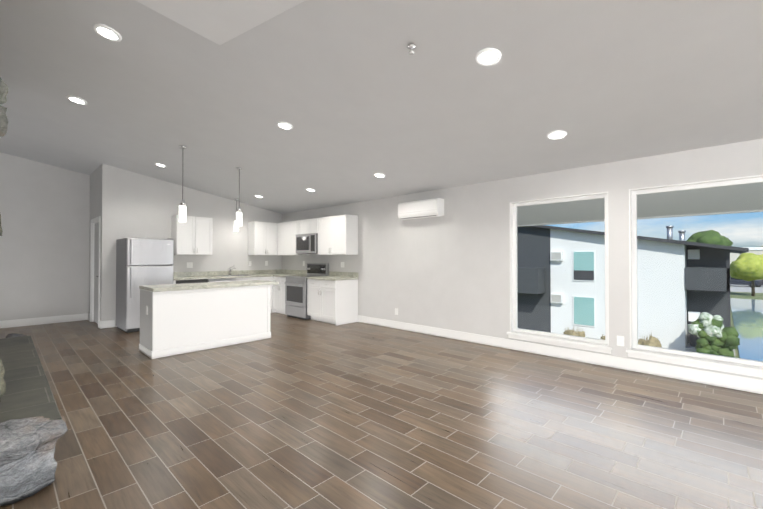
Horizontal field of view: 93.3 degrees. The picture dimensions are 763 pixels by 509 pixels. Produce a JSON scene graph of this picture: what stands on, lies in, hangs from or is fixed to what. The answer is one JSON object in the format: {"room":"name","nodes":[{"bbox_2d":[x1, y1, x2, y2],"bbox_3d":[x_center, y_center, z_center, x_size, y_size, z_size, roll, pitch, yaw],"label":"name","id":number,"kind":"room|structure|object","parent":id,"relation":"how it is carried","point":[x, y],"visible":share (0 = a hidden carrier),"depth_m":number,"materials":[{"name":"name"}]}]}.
{"room":"kitchen","nodes":[
{"label":"kitchen","id":0,"kind":"room"},
{"bbox_2d":[0,152,89,320],"bbox_3d":[-8.130,-0.648,5.754,0.120,4.037,5.645,-1,-1,43],"label":"wall","id":1,"kind":"structure","parent":0,"point":[44,240],"depth_m":7.14,"materials":[{"name":"grey paint"}]},
{"bbox_2d":[0,313,89,327],"bbox_3d":[-8.111,1.299,5.654,0.015,0.140,5.495,-1,-1,43],"label":"baseboard","id":2,"kind":"structure","parent":1,"relation":"attached to","point":[76,317],"depth_m":7.13,"materials":[{"name":"white wood"}]},
{"bbox_2d":[89,165,100,321],"bbox_3d":[-5.722,-0.186,7.274,1.280,3.142,0.120,-1,-1,43],"label":"wall","id":3,"kind":"structure","parent":0,"point":[95,193],"depth_m":7.27,"materials":[{"name":"grey paint"}]},
{"bbox_2d":[90,216,100,327],"bbox_3d":[-5.632,0.332,7.167,0.980,2.105,0.142,-1,-1,43],"label":"door","id":4,"kind":"structure","parent":3,"relation":"in","point":[95,268],"depth_m":7.32,"materials":[{"name":"white wood"}]},
{"bbox_2d":[100,163,281,326],"bbox_3d":[-3.957,-0.177,8.119,0.120,3.142,3.775,-1,-1,43],"label":"wall","id":5,"kind":"structure","parent":0,"point":[135,205],"depth_m":7.44,"materials":[{"name":"grey paint"}]},
{"bbox_2d":[187,262,192,267],"bbox_3d":[-4.159,0.230,7.807,0.008,0.118,0.120,-1,-1,43],"label":"electrical outlet","id":6,"kind":"object","parent":5,"relation":"attached to","point":[189,264],"visible":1,"depth_m":7.81,"materials":[{"name":"white plastic"}]},
{"bbox_2d":[171,215,212,253],"bbox_3d":[-4.044,-0.398,7.697,0.331,0.805,0.710,-1,-1,43],"label":"upper cabinet","id":7,"kind":"object","parent":5,"relation":"attached to","point":[192,236],"depth_m":7.54,"materials":[{"name":"white wood"}]},
{"bbox_2d":[173,269,280,276],"bbox_3d":[-3.578,0.431,8.407,0.019,0.099,2.782,-1,-1,43],"label":"backsplash","id":8,"kind":"structure","parent":5,"relation":"attached to","point":[219,273],"depth_m":8.20,"materials":[{"name":"beige stone"}]},
{"bbox_2d":[248,222,274,253],"bbox_3d":[-2.903,-0.386,8.857,0.392,0.805,0.602,-1,-1,43],"label":"upper cabinet","id":9,"kind":"object","parent":5,"relation":"attached to","point":[261,235],"depth_m":8.72,"materials":[{"name":"white wood"}]},
{"bbox_2d":[136,0,304,44],"bbox_3d":[-0.308,-1.757,-0.977,6.891,0.001,7.012,-1,-1,43],"label":"ceiling","id":10,"kind":"structure","parent":0,"point":[219,22],"depth_m":2.57,"materials":[{"name":"paint"}]},
{"bbox_2d":[0,313,762,508],"bbox_3d":[-1.946,1.387,2.359,13.900,0.100,9.650,-1,-1,43],"label":"floor","id":11,"kind":"structure","parent":0,"point":[293,413],"depth_m":2.77,"materials":[{"name":"brown tile"}]},
{"bbox_2d":[0,77,67,506],"bbox_3d":[-4.223,-0.281,2.526,4.121,3.247,2.715,-1,-1,43],"label":"fireplace","id":12,"kind":"object","parent":11,"relation":"on","point":[33,427],"visible":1,"depth_m":2.13,"materials":[{"name":"stone"}]},
{"bbox_2d":[116,238,173,332],"bbox_3d":[-4.454,0.542,6.782,0.897,1.677,0.740,-1,-1,43],"label":"refrigerator","id":13,"kind":"object","parent":11,"relation":"on","point":[142,261],"visible":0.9,"depth_m":6.45,"materials":[{"name":"grey metal"}]},
{"bbox_2d":[176,279,207,283],"bbox_3d":[-4.022,0.953,7.470,0.622,0.869,0.604,-1,-1,43],"label":"dishwasher","id":14,"kind":"object","parent":11,"relation":"on","point":[191,281],"visible":0.19,"depth_m":7.28,"materials":[{"name":"grey metal"}]},
{"bbox_2d":[139,284,270,358],"bbox_3d":[-2.631,0.931,5.513,0.650,0.873,1.704,-1,-1,43],"label":"kitchen island","id":15,"kind":"object","parent":11,"relation":"on","point":[177,319],"depth_m":5.13,"materials":[{"name":"white wood"}]},
{"bbox_2d":[139,280,278,291],"bbox_3d":[-2.586,0.471,5.561,0.700,0.045,1.815,-1,-1,43],"label":"island countertop","id":16,"kind":"structure","parent":15,"relation":"on","point":[249,283],"depth_m":5.25,"materials":[{"name":"beige stone"}]},
{"bbox_2d":[208,277,240,281],"bbox_3d":[-3.609,0.955,7.946,0.600,0.873,0.628,-1,-1,43],"label":"base cabinet","id":17,"kind":"object","parent":11,"relation":"on","point":[215,279],"depth_m":7.76,"materials":[{"name":"white wood"}]},
{"bbox_2d":[241,277,256,280],"bbox_3d":[-3.237,0.959,8.339,0.600,0.873,0.685,-1,-1,43],"label":"base cabinet","id":18,"kind":"object","parent":11,"relation":"on","point":[242,278],"depth_m":8.15,"materials":[{"name":"white wood"}]},
{"bbox_2d":[257,277,272,312],"bbox_3d":[-2.921,0.962,8.629,0.660,0.873,0.400,-1,-1,43],"label":"base cabinet","id":19,"kind":"object","parent":11,"relation":"on","point":[258,278],"depth_m":8.56,"materials":[{"name":"white wood"}]},
{"bbox_2d":[273,277,286,314],"bbox_3d":[-2.180,0.961,8.565,0.636,0.873,0.661,-1,-1,43],"label":"base cabinet","id":20,"kind":"object","parent":11,"relation":"on","point":[279,304],"depth_m":8.40,"materials":[{"name":"white wood"}]},
{"bbox_2d":[173,273,272,280],"bbox_3d":[-3.355,0.499,8.208,0.615,0.040,2.802,-1,-1,43],"label":"countertop","id":21,"kind":"structure","parent":20,"relation":"on","point":[254,274],"depth_m":7.50,"materials":[{"name":"beige stone"}]},
{"bbox_2d":[225,273,252,276],"bbox_3d":[-3.343,0.574,8.201,0.431,0.198,0.640,-1,-1,43],"label":"sink","id":22,"kind":"object","parent":21,"relation":"in","point":[226,274],"depth_m":8.40,"materials":[{"name":"beige stone"}]},
{"bbox_2d":[273,273,306,276],"bbox_3d":[-2.156,0.503,8.579,0.617,0.040,0.615,-1,-1,43],"label":"countertop","id":23,"kind":"structure","parent":20,"relation":"on","point":[274,274],"depth_m":8.72,"materials":[{"name":"beige stone"}]},
{"bbox_2d":[284,263,328,319],"bbox_3d":[-1.690,0.793,8.060,0.760,1.200,0.706,-1,-1,43],"label":"range","id":24,"kind":"object","parent":11,"relation":"on","point":[296,296],"visible":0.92,"depth_m":7.89,"materials":[{"name":"grey metal"}]},
{"bbox_2d":[307,277,357,324],"bbox_3d":[-1.028,0.951,7.516,0.934,0.873,0.601,-1,-1,43],"label":"base cabinet","id":25,"kind":"object","parent":11,"relation":"on","point":[332,297],"depth_m":7.24,"materials":[{"name":"white wood"}]},
{"bbox_2d":[309,277,352,280],"bbox_3d":[-1.030,0.492,7.512,0.948,0.040,0.615,-1,-1,43],"label":"countertop","id":26,"kind":"structure","parent":25,"relation":"on","point":[310,278],"depth_m":7.26,"materials":[{"name":"beige stone"}]},
{"bbox_2d":[0,0,762,213],"bbox_3d":[-1.946,-2.186,2.395,13.900,2.154,9.650,-1,-1,43],"label":"ceiling","id":27,"kind":"structure","parent":0,"point":[355,94],"depth_m":3.40,"materials":[{"name":"paint"}]},
{"bbox_2d":[66,95,86,104],"bbox_3d":[-3.611,-1.829,4.268,0.196,0.042,0.194,-1,-1,43],"label":"recessed light","id":28,"kind":"object","parent":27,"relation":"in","point":[77,100],"visible":0.98,"depth_m":4.26,"materials":[{"name":"white plastic"}]},
{"bbox_2d":[93,23,121,41],"bbox_3d":[-2.281,-1.843,2.997,0.196,0.042,0.194,-1,-1,43],"label":"recessed light","id":29,"kind":"object","parent":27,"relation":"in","point":[106,32],"visible":1,"depth_m":2.99,"materials":[{"name":"white"}]},
{"bbox_2d":[154,163,166,166],"bbox_3d":[-3.935,-1.592,6.411,0.196,0.043,0.194,-1,-1,43],"label":"recessed light","id":30,"kind":"object","parent":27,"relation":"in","point":[159,164],"visible":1,"depth_m":6.40,"materials":[{"name":"white"}]},
{"bbox_2d":[179,145,186,221],"bbox_3d":[-2.977,-1.054,5.391,0.110,1.131,0.110,-1,-1,43],"label":"pendant light","id":31,"kind":"object","parent":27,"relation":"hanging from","point":[182,211],"visible":0.98,"depth_m":5.35,"materials":[{"name":"white glass"}]},
{"bbox_2d":[234,199,238,231],"bbox_3d":[-3.360,-0.911,8.334,0.110,0.753,0.110,-1,-1,43],"label":"pendant light","id":32,"kind":"object","parent":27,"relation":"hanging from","point":[236,228],"visible":0.65,"depth_m":8.30,"materials":[{"name":"white glass"}]},
{"bbox_2d":[236,167,241,225],"bbox_3d":[-2.415,-0.974,6.107,0.110,0.984,0.110,-1,-1,43],"label":"pendant light","id":33,"kind":"object","parent":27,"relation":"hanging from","point":[238,216],"visible":1,"depth_m":6.07,"materials":[{"name":"white glass"}]},
{"bbox_2d":[276,121,292,129],"bbox_3d":[-1.165,-1.548,4.333,0.196,0.043,0.194,-1,-1,43],"label":"recessed light","id":34,"kind":"object","parent":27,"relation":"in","point":[284,125],"visible":0.98,"depth_m":4.32,"materials":[{"name":"white"}]},
{"bbox_2d":[373,173,385,177],"bbox_3d":[-0.032,-1.249,5.686,0.196,0.042,0.194,-1,-1,43],"label":"recessed light","id":35,"kind":"object","parent":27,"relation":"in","point":[379,175],"visible":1,"depth_m":5.67,"materials":[{"name":"white"}]},
{"bbox_2d":[407,44,415,54],"bbox_3d":[0.231,-1.571,2.759,0.064,0.056,0.064,-1,-1,43],"label":"sprinkler","id":36,"kind":"object","parent":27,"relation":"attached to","point":[411,47],"visible":1,"depth_m":2.75,"materials":[{"name":"silver metal"}]},
{"bbox_2d":[475,48,500,65],"bbox_3d":[0.825,-1.524,2.783,0.196,0.042,0.194,-1,-1,43],"label":"recessed light","id":37,"kind":"object","parent":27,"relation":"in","point":[487,56],"visible":1,"depth_m":2.77,"materials":[{"name":"white plastic"}]},
{"bbox_2d":[547,130,566,139],"bbox_3d":[1.870,-1.273,3.840,0.196,0.043,0.194,-1,-1,43],"label":"recessed light","id":38,"kind":"object","parent":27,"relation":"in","point":[556,134],"visible":1,"depth_m":3.83,"materials":[{"name":"white"}]},
{"bbox_2d":[282,139,762,379],"bbox_3d":[1.321,0.011,5.822,13.900,2.720,0.150,-1,-1,43],"label":"wall","id":39,"kind":"structure","parent":0,"point":[449,269],"depth_m":5.57,"materials":[{"name":"grey paint"}]},
{"bbox_2d":[275,220,298,253],"bbox_3d":[-2.185,-0.387,8.769,0.909,0.805,0.391,-1,-1,43],"label":"upper cabinet","id":40,"kind":"object","parent":39,"relation":"attached to","point":[285,232],"depth_m":8.70,"materials":[{"name":"white wood"}]},
{"bbox_2d":[299,220,302,233],"bbox_3d":[-1.672,-0.630,8.327,0.438,0.329,0.330,-1,-1,43],"label":"upper cabinet","id":41,"kind":"object","parent":39,"relation":"attached to","point":[300,221],"depth_m":8.27,"materials":[{"name":"white wood"}]},
{"bbox_2d":[303,218,318,233],"bbox_3d":[-1.438,-0.632,8.106,0.437,0.329,0.330,-1,-1,43],"label":"upper cabinet","id":42,"kind":"object","parent":39,"relation":"attached to","point":[309,225],"depth_m":8.00,"materials":[{"name":"white wood"}]},
{"bbox_2d":[296,233,317,253],"bbox_3d":[-1.589,-0.240,8.177,0.756,0.441,0.426,-1,-1,43],"label":"microwave","id":43,"kind":"object","parent":42,"relation":"attached to","point":[306,243],"visible":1,"depth_m":7.98,"materials":[{"name":"grey metal"}]},
{"bbox_2d":[281,269,356,276],"bbox_3d":[-1.552,0.431,8.417,2.948,0.099,0.020,-1,-1,43],"label":"backsplash","id":44,"kind":"structure","parent":39,"relation":"attached to","point":[282,271],"depth_m":7.91,"materials":[{"name":"beige stone"}]},
{"bbox_2d":[318,214,357,253],"bbox_3d":[-0.937,-0.398,7.629,0.936,0.805,0.330,-1,-1,43],"label":"upper cabinet","id":45,"kind":"object","parent":39,"relation":"attached to","point":[337,235],"depth_m":7.39,"materials":[{"name":"white wood"}]},
{"bbox_2d":[398,198,443,219],"bbox_3d":[0.668,-0.771,6.202,0.840,0.300,0.202,-1,-1,43],"label":"air conditioner","id":46,"kind":"object","parent":39,"relation":"attached to","point":[433,207],"visible":1,"depth_m":6.07,"materials":[{"name":"white plastic"}]},
{"bbox_2d":[507,192,611,353],"bbox_3d":[2.337,0.221,4.819,1.303,1.960,0.185,-1,-1,43],"label":"window","id":47,"kind":"structure","parent":39,"relation":"in","point":[574,342],"depth_m":4.84,"materials":[{"name":"white"}]},
{"bbox_2d":[358,315,762,393],"bbox_3d":[2.830,1.285,4.265,9.125,0.140,0.015,-1,-1,43],"label":"baseboard","id":48,"kind":"structure","parent":39,"relation":"attached to","point":[746,384],"depth_m":4.43,"materials":[{"name":"white wood"}]},
{"bbox_2d":[617,336,623,345],"bbox_3d":[2.834,1.025,4.268,0.075,0.118,0.008,-1,-1,43],"label":"electrical outlet","id":49,"kind":"object","parent":39,"relation":"attached to","point":[620,340],"visible":1,"depth_m":4.27,"materials":[{"name":"white plastic"}]},
{"bbox_2d":[517,183,762,226],"bbox_3d":[2.225,-0.926,6.786,19.500,0.627,2.480,-1,-1,43],"label":"soffit","id":50,"kind":"structure","parent":39,"relation":"attached to","point":[754,196],"depth_m":5.59,"materials":[{"name":"grey"}]},
{"bbox_2d":[626,175,762,377],"bbox_3d":[3.385,0.211,3.826,1.304,1.960,0.185,-1,-1,43],"label":"window","id":51,"kind":"structure","parent":39,"relation":"in","point":[728,365],"depth_m":3.94,"materials":[{"name":"white"}]},
{"label":"outside","id":52,"kind":"structure","parent":0,"visible":0},
{"bbox_2d":[730,284,762,357],"bbox_3d":[140.292,6.263,147.923,500.000,0.330,391.700,-1,-1,43],"label":"terrain","id":53,"kind":"structure","parent":52,"point":[743,289],"depth_m":47.36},
{"bbox_2d":[563,327,584,336],"bbox_3d":[11.043,4.524,20.758,1.088,0.937,1.283,-1,-1,43],"label":"shrub","id":54,"kind":"object","parent":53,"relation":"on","point":[573,332],"depth_m":20.65,"materials":[{"name":"beige plant"}]},
{"bbox_2d":[517,225,748,355],"bbox_3d":[13.259,0.818,25.291,17.250,8.190,10.750,-1,-1,43],"label":"apartment building","id":55,"kind":"structure","parent":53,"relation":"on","point":[648,248],"depth_m":20.30,"materials":[{"name":"grey paint"}]},
{"bbox_2d":[638,333,661,347],"bbox_3d":[13.463,4.464,18.278,1.150,1.025,1.166,-1,-1,43],"label":"shrub","id":56,"kind":"object","parent":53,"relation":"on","point":[650,342],"depth_m":18.04,"materials":[{"name":"beige plant"}]},
{"bbox_2d":[686,230,732,245],"bbox_3d":[36.091,1.182,39.838,4.159,7.752,4.023,-1,-1,43],"label":"tree","id":57,"kind":"object","parent":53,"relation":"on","point":[711,236],"depth_m":38.75,"materials":[{"name":"green plant"}]},
{"bbox_2d":[687,312,739,356],"bbox_3d":[15.115,3.762,16.433,1.764,2.213,1.075,-1,-1,43],"label":"bush","id":58,"kind":"object","parent":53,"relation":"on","point":[714,338],"depth_m":16.20,"materials":[{"name":"green plant"}]},
{"bbox_2d":[730,298,762,360],"bbox_3d":[53.336,4.687,4.890,69.550,0.050,35.000,-1,-1,43],"label":"pond","id":59,"kind":"structure","parent":53,"relation":"on","point":[751,340],"depth_m":24.62,"materials":[{"name":"blue liquid"}]},
{"bbox_2d":[730,276,762,286],"bbox_3d":[59.979,4.336,57.829,8.300,1.800,3.000,-1,-1,43],"label":"cars","id":60,"kind":"object","parent":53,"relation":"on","point":[758,283],"depth_m":57.58,"materials":[{"name":"grey metal"}]},
{"bbox_2d":[730,253,762,295],"bbox_3d":[45.304,2.447,44.090,4.254,5.306,4.405,-1,-1,43],"label":"tree","id":61,"kind":"object","parent":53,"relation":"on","point":[744,265],"depth_m":43.33,"materials":[{"name":"green plant"}]},
{"bbox_2d":[730,247,762,263],"bbox_3d":[102.364,1.846,66.469,63.000,6.950,22.200,-1,-1,43],"label":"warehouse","id":62,"kind":"structure","parent":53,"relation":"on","point":[759,251],"depth_m":75.18,"materials":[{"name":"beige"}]}
]}

